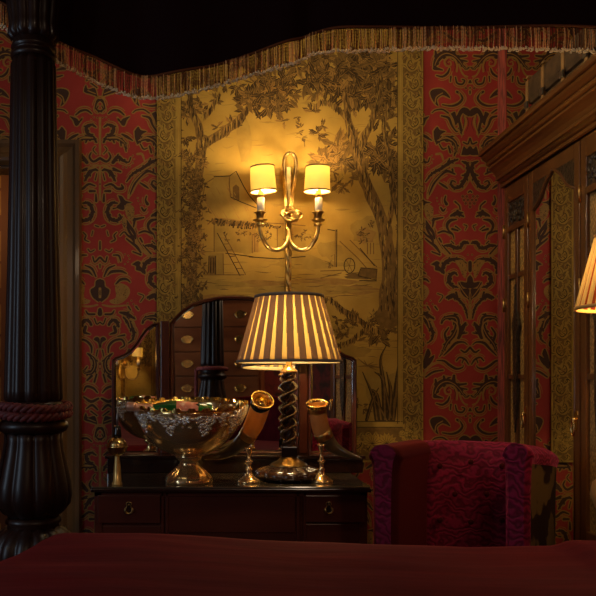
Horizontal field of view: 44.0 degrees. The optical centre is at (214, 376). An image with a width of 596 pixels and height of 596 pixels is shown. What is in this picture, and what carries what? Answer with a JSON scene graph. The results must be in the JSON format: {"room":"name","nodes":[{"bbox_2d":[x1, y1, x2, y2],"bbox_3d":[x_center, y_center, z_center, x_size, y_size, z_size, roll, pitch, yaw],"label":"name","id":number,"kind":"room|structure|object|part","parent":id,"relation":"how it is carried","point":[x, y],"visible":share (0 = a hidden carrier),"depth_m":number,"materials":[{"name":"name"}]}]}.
{"room":"historic interior","nodes":[
{"label":"historic interior","id":0,"kind":"room"},
{"bbox_2d":[0,175,8,529],"bbox_3d":[-1.350,-0.350,4.548,2.100,3.100,0.104,0,0,0],"label":"wall","id":1,"kind":"structure","parent":0,"point":[4,179],"depth_m":4.50,"materials":[{"name":"brown"}]},
{"bbox_2d":[0,5,497,543],"bbox_3d":[-0.140,-0.350,3.549,4.520,3.100,0.101,0,0,0],"label":"wall","id":2,"kind":"structure","parent":0,"point":[117,133],"depth_m":3.50,"materials":[{"name":"red fabric"}]},
{"bbox_2d":[0,140,81,532],"bbox_3d":[-1.239,0.031,3.537,1.197,2.337,0.166,0,0,0],"label":"door","id":3,"kind":"structure","parent":2,"relation":"in","point":[69,151],"depth_m":3.47,"materials":[{"name":"brown wood"}]},
{"bbox_2d":[157,29,422,461],"bbox_3d":[0.359,-0.665,3.492,1.275,2.146,0.010,0,0,0],"label":"tapestry","id":4,"kind":"object","parent":2,"relation":"attached to","point":[360,115],"visible":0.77,"depth_m":3.49},
{"bbox_2d":[250,151,330,291],"bbox_3d":[0.343,-0.670,3.377,0.369,0.780,0.222,0,0,0],"label":"wall sconce","id":5,"kind":"object","parent":2,"relation":"attached to","point":[262,175],"visible":0.95,"depth_m":3.32,"materials":[{"name":"gold metal"}]},
{"bbox_3d":[0.214,-0.957,3.322,0.112,0.016,0.112,0,0,0],"label":"shade trim","id":6,"kind":"part","parent":5,"relation":"part of","materials":[{"name":"brown"}]},
{"bbox_3d":[0.221,-0.903,3.328,0.121,0.119,0.119,0,0,0],"label":"lamp shade","id":7,"kind":"part","parent":5,"relation":"part of","materials":[{"name":"beige fabric"}]},
{"bbox_3d":[0.222,-0.848,3.328,0.122,0.017,0.122,0,0,0],"label":"shade trim","id":8,"kind":"part","parent":5,"relation":"part of","materials":[{"name":"brown"}]},
{"bbox_3d":[0.273,-0.641,3.363,0.193,0.132,0.039,0,0,-30],"label":"arm","id":9,"kind":"part","parent":5,"relation":"part of","materials":[{"name":"gold metal"}]},
{"bbox_3d":[0.353,-0.670,3.445,0.077,0.780,0.086,0,0,0],"label":"stem","id":10,"kind":"part","parent":5,"relation":"part of","materials":[{"name":"gold metal"}]},
{"bbox_3d":[0.410,-0.641,3.362,0.179,0.131,0.039,0,0,32],"label":"arm","id":11,"kind":"part","parent":5,"relation":"part of","materials":[{"name":"gold metal"}]},
{"bbox_3d":[0.466,-0.903,3.328,0.119,0.115,0.119,0,0,0],"label":"lamp shade","id":12,"kind":"part","parent":5,"relation":"part of","materials":[{"name":"beige fabric"}]},
{"bbox_3d":[0.468,-0.957,3.322,0.112,0.012,0.112,0,0,0],"label":"shade trim","id":13,"kind":"part","parent":5,"relation":"part of","materials":[{"name":"brown"}]},
{"bbox_3d":[0.466,-0.848,3.328,0.122,0.013,0.122,0,0,0],"label":"shade trim","id":14,"kind":"part","parent":5,"relation":"part of","materials":[{"name":"brown"}]},
{"bbox_2d":[498,28,581,441],"bbox_3d":[1.738,-0.350,3.448,0.764,3.100,0.099,0,0,0],"label":"wall","id":15,"kind":"structure","parent":0,"point":[514,67],"depth_m":3.40,"materials":[{"name":"red fabric"}]},
{"bbox_3d":[-0.140,1.250,1.750,4.720,0.100,6.700,0,0,0],"label":"floor","id":16,"kind":"structure","parent":0,"visible":0},
{"bbox_2d":[91,473,370,543],"bbox_3d":[0.062,0.815,3.164,1.099,0.770,0.632,0,0,0],"label":"table","id":17,"kind":"object","parent":16,"relation":"on","point":[306,511],"visible":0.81,"depth_m":2.87,"materials":[{"name":"brown wood"}]},
{"bbox_2d":[106,408,127,485],"bbox_3d":[-0.390,0.278,2.905,0.085,0.305,0.085,0,0,0],"label":"ball ornament","id":18,"kind":"object","parent":17,"relation":"on","point":[117,446],"visible":1,"depth_m":2.89,"materials":[{"name":"brown metal"}]},
{"bbox_3d":[-0.390,0.368,2.905,0.041,0.124,0.041,0,0,0],"label":"stem","id":19,"kind":"part","parent":18,"relation":"part of","materials":[{"name":"brown metal"}]},
{"bbox_3d":[-0.390,0.162,2.905,0.009,0.074,0.009,0,0,0],"label":"rod","id":20,"kind":"part","parent":18,"relation":"part of","materials":[{"name":"grey metal"}]},
{"bbox_3d":[-0.338,0.513,2.854,0.038,0.050,0.013,0,0,0],"label":"handle","id":21,"kind":"part","parent":17,"relation":"part of","materials":[{"name":"gold metal"}]},
{"bbox_3d":[-0.338,0.520,2.876,0.246,0.110,0.028,0,0,0],"label":"drawer","id":22,"kind":"part","parent":17,"relation":"part of","materials":[{"name":"brown wood"}]},
{"bbox_3d":[-0.338,0.651,2.881,0.246,0.129,0.018,0,0,0],"label":"drawer","id":23,"kind":"part","parent":17,"relation":"part of","materials":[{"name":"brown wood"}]},
{"bbox_2d":[134,397,243,485],"bbox_3d":[-0.106,0.258,2.985,0.451,0.343,0.450,0,0,0],"label":"bowl","id":24,"kind":"object","parent":17,"relation":"on","point":[190,434],"visible":0.92,"depth_m":2.85,"materials":[{"name":"silver metal"}]},
{"bbox_2d":[126,400,212,410],"bbox_3d":[-0.182,0.143,2.920,0.347,0.099,0.085,0,0,-7],"label":"candy","id":25,"kind":"object","parent":24,"relation":"in","point":[169,405],"visible":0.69,"depth_m":2.90,"materials":[{"name":"multicoloured food"}]},
{"bbox_3d":[0.063,0.539,2.881,0.508,0.149,0.018,0,0,0],"label":"drawer","id":26,"kind":"part","parent":17,"relation":"part of","materials":[{"name":"brown wood"}]},
{"bbox_2d":[105,296,365,472],"bbox_3d":[0.090,0.029,3.350,1.164,0.803,0.190,0,0,0],"label":"mirror","id":27,"kind":"object","parent":17,"relation":"on","point":[201,345],"visible":0.68,"depth_m":3.34,"materials":[{"name":"brown wood"}]},
{"bbox_2d":[114,325,156,452],"bbox_3d":[-0.360,0.054,3.317,0.197,0.587,0.002,0,0,-15],"label":"mirror glass","id":28,"kind":"object","parent":27,"relation":"on","point":[135,371],"depth_m":3.32,"materials":[{"name":"white"}]},
{"bbox_3d":[-0.360,0.053,3.316,0.217,0.610,0.024,0,0,-15],"label":"wing panel","id":29,"kind":"part","parent":27,"relation":"part of","materials":[{"name":"brown wood"}]},
{"bbox_3d":[-0.229,0.046,3.356,0.039,0.607,0.038,0,0,0],"label":"hinge post","id":30,"kind":"part","parent":27,"relation":"part of","materials":[{"name":"brown wood"}]},
{"bbox_3d":[0.085,-0.009,3.346,0.589,0.728,0.043,0,0,4],"label":"panel","id":31,"kind":"part","parent":27,"relation":"part of","materials":[{"name":"mirror"}]},
{"bbox_2d":[172,298,295,451],"bbox_3d":[0.085,-0.009,3.347,0.567,0.705,0.020,0,0,4],"label":"mirror glass","id":32,"kind":"object","parent":27,"relation":"on","point":[208,334],"depth_m":3.35,"materials":[{"name":"white"}]},
{"bbox_3d":[0.404,0.046,3.356,0.038,0.607,0.038,0,0,0],"label":"hinge post","id":33,"kind":"part","parent":27,"relation":"part of","materials":[{"name":"brown wood"}]},
{"bbox_3d":[0.542,0.056,3.364,0.235,0.615,0.024,0,0,-14],"label":"wing panel","id":34,"kind":"part","parent":27,"relation":"part of","materials":[{"name":"brown wood"}]},
{"bbox_2d":[311,354,353,452],"bbox_3d":[0.542,0.057,3.365,0.213,0.592,0.002,0,0,-14],"label":"mirror glass","id":35,"kind":"object","parent":27,"relation":"on","point":[333,383],"depth_m":3.37,"materials":[{"name":"white"}]},
{"bbox_2d":[203,391,273,483],"bbox_3d":[0.108,0.242,3.018,0.321,0.375,0.124,0,0,40],"label":"drinking horn","id":36,"kind":"object","parent":17,"relation":"on","point":[261,402],"visible":1,"depth_m":2.97,"materials":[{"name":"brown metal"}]},
{"bbox_2d":[236,291,342,482],"bbox_3d":[0.311,0.044,3.060,0.445,0.772,0.445,0,0,0],"label":"table lamp","id":37,"kind":"object","parent":17,"relation":"on","point":[288,328],"visible":0.99,"depth_m":2.93,"materials":[{"name":"beige fabric"}]},
{"bbox_3d":[0.311,-0.336,3.060,0.294,0.012,0.294,0,0,0],"label":"shade trim","id":38,"kind":"part","parent":37,"relation":"part of","materials":[{"name":"grey"}]},
{"bbox_3d":[0.311,-0.200,3.060,0.440,0.271,0.440,0,0,0],"label":"lamp shade","id":39,"kind":"part","parent":37,"relation":"part of","materials":[{"name":"beige fabric"}]},
{"bbox_3d":[0.311,-0.065,3.060,0.445,0.010,0.445,0,0,0],"label":"shade trim","id":40,"kind":"part","parent":37,"relation":"part of","materials":[{"name":"grey"}]},
{"bbox_3d":[0.446,0.513,2.854,0.038,0.050,0.013,0,0,0],"label":"handle","id":41,"kind":"part","parent":17,"relation":"part of","materials":[{"name":"gold metal"}]},
{"bbox_3d":[0.473,0.647,2.881,0.235,0.137,0.018,0,0,0],"label":"drawer","id":42,"kind":"part","parent":17,"relation":"part of","materials":[{"name":"brown wood"}]},
{"bbox_2d":[306,399,361,483],"bbox_3d":[0.487,0.260,3.031,0.237,0.340,0.115,0,0,-34],"label":"drinking horn","id":43,"kind":"object","parent":17,"relation":"on","point":[317,408],"visible":0.98,"depth_m":2.99,"materials":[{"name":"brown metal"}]},
{"bbox_3d":[0.473,0.518,2.876,0.235,0.106,0.028,0,0,0],"label":"drawer","id":44,"kind":"part","parent":17,"relation":"part of","materials":[{"name":"brown wood"}]},
{"bbox_2d":[0,0,595,560],"bbox_3d":[0.313,-0.597,0.844,2.623,3.594,2.768,0,0,0],"label":"bed","id":45,"kind":"object","parent":16,"relation":"on","point":[147,39],"visible":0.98,"depth_m":2.14,"materials":[{"name":"brown wood"}]},
{"bbox_2d":[0,400,72,422],"bbox_3d":[-0.523,0.239,2.100,0.224,0.341,0.225,0,0,0],"label":"tieback","id":46,"kind":"object","parent":45,"relation":"attached to","point":[20,412],"visible":0.95,"depth_m":2.00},
{"bbox_2d":[0,533,595,595],"bbox_3d":[0.190,0.726,0.862,1.860,0.636,2.386,0,0,0],"label":"bedspread","id":47,"kind":"object","parent":45,"relation":"on","point":[63,564],"visible":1,"depth_m":1.68,"materials":[{"name":"fabric"}]},
{"bbox_2d":[369,439,558,546],"bbox_3d":[0.876,0.707,2.555,0.722,0.985,0.509,0,0,0],"label":"armchair","id":48,"kind":"object","parent":16,"relation":"on","point":[454,493],"visible":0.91,"depth_m":2.59,"materials":[{"name":"fabric"}]},
{"bbox_3d":[0.935,0.510,2.727,0.371,0.540,0.149,0,0,14],"label":"backrest","id":49,"kind":"part","parent":48,"relation":"part of","materials":[{"name":"fabric"}]},
{"bbox_2d":[478,54,595,543],"bbox_3d":[1.558,0.090,2.757,0.743,2.220,1.075,0,0,0],"label":"wardrobe","id":50,"kind":"object","parent":16,"relation":"on","point":[546,158],"visible":0.73,"depth_m":2.77,"materials":[{"name":"brown wood"}]},
{"bbox_3d":[1.305,-0.717,3.147,0.019,0.108,0.168,0,0,0],"label":"carved panel","id":51,"kind":"part","parent":50,"relation":"part of","materials":[{"name":"brown wood"}]},
{"bbox_3d":[1.308,0.107,3.147,0.022,1.905,0.246,0,0,0],"label":"door","id":52,"kind":"part","parent":50,"relation":"part of","materials":[{"name":"brown wood"}]},
{"bbox_3d":[1.312,-0.052,3.147,0.003,1.185,0.176,0,0,0],"label":"lace panel","id":53,"kind":"part","parent":50,"relation":"part of","materials":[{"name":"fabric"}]},
{"bbox_3d":[1.288,0.167,3.042,0.020,0.094,0.028,0,0,0],"label":"handle","id":54,"kind":"part","parent":50,"relation":"part of","materials":[{"name":"gold metal"}]},
{"bbox_3d":[1.300,0.109,2.981,0.011,1.582,0.011,0,0,-22],"label":"bead moulding","id":55,"kind":"part","parent":50,"relation":"part of","materials":[{"name":"brown wood"}]},
{"bbox_3d":[1.558,-0.935,2.752,0.743,0.170,1.065,0,0,0],"label":"cornice","id":56,"kind":"part","parent":50,"relation":"part of","materials":[{"name":"brown wood"}]},
{"bbox_3d":[1.299,-0.741,2.893,0.012,0.129,0.180,0,0,0],"label":"arch moulding","id":57,"kind":"part","parent":50,"relation":"part of","materials":[{"name":"brown wood"}]},
{"bbox_2d":[534,172,572,543],"bbox_3d":[1.305,0.062,2.806,0.004,1.695,0.350,0,0,0],"label":"mirror glass","id":58,"kind":"object","parent":50,"relation":"attached to","point":[553,191],"depth_m":2.78,"materials":[{"name":"white"}]},
{"bbox_3d":[1.308,0.107,2.806,0.022,1.905,0.420,0,0,0],"label":"door","id":59,"kind":"part","parent":50,"relation":"part of","materials":[{"name":"brown wood"}]},
{"bbox_2d":[524,29,595,111],"bbox_3d":[1.603,-1.164,2.800,0.514,0.284,0.766,0,0,0],"label":"suitcase","id":60,"kind":"object","parent":50,"relation":"on","point":[555,70],"visible":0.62,"depth_m":2.92,"materials":[{"name":"brown fabric"}]},
{"bbox_3d":[1.299,-0.741,2.719,0.012,0.129,0.180,0,0,0],"label":"arch moulding","id":61,"kind":"part","parent":50,"relation":"part of","materials":[{"name":"brown wood"}]},
{"bbox_3d":[1.288,0.167,2.615,0.020,0.094,0.028,0,0,0],"label":"handle","id":62,"kind":"part","parent":50,"relation":"part of","materials":[{"name":"gold metal"}]},
{"bbox_3d":[1.300,0.109,2.631,0.011,1.582,0.011,0,0,-22],"label":"bead moulding","id":63,"kind":"part","parent":50,"relation":"part of","materials":[{"name":"brown wood"}]},
{"bbox_3d":[1.308,0.107,2.467,0.022,1.905,0.242,0,0,0],"label":"door","id":64,"kind":"part","parent":50,"relation":"part of","materials":[{"name":"brown wood"}]},
{"bbox_3d":[1.305,-0.717,2.467,0.019,0.108,0.164,0,0,0],"label":"carved panel","id":65,"kind":"part","parent":50,"relation":"part of","materials":[{"name":"brown wood"}]},
{"bbox_3d":[1.312,-0.052,2.467,0.003,1.185,0.172,0,0,0],"label":"lace panel","id":66,"kind":"part","parent":50,"relation":"part of","materials":[{"name":"fabric"}]},
{"bbox_3d":[1.312,0.888,2.188,0.375,0.625,0.245,0,0,0],"label":"nightstand","id":67,"kind":"object","parent":16,"relation":"on","visible":0},
{"bbox_2d":[573,234,595,507],"bbox_3d":[1.232,0.074,2.165,0.301,1.003,0.301,0,0,0],"label":"bedside lamp","id":68,"kind":"object","parent":67,"relation":"on","point":[586,299],"visible":1,"depth_m":2.16,"materials":[{"name":"brown fabric"}]},
{"bbox_3d":[1.232,-0.207,2.165,0.301,0.010,0.301,0,0,0],"label":"shade trim","id":69,"kind":"part","parent":68,"relation":"part of","materials":[{"name":"gold metal"}]},
{"bbox_3d":[1.232,-0.316,2.165,0.297,0.217,0.297,0,0,0],"label":"lamp shade","id":70,"kind":"part","parent":68,"relation":"part of","materials":[{"name":"beige fabric"}]}
]}

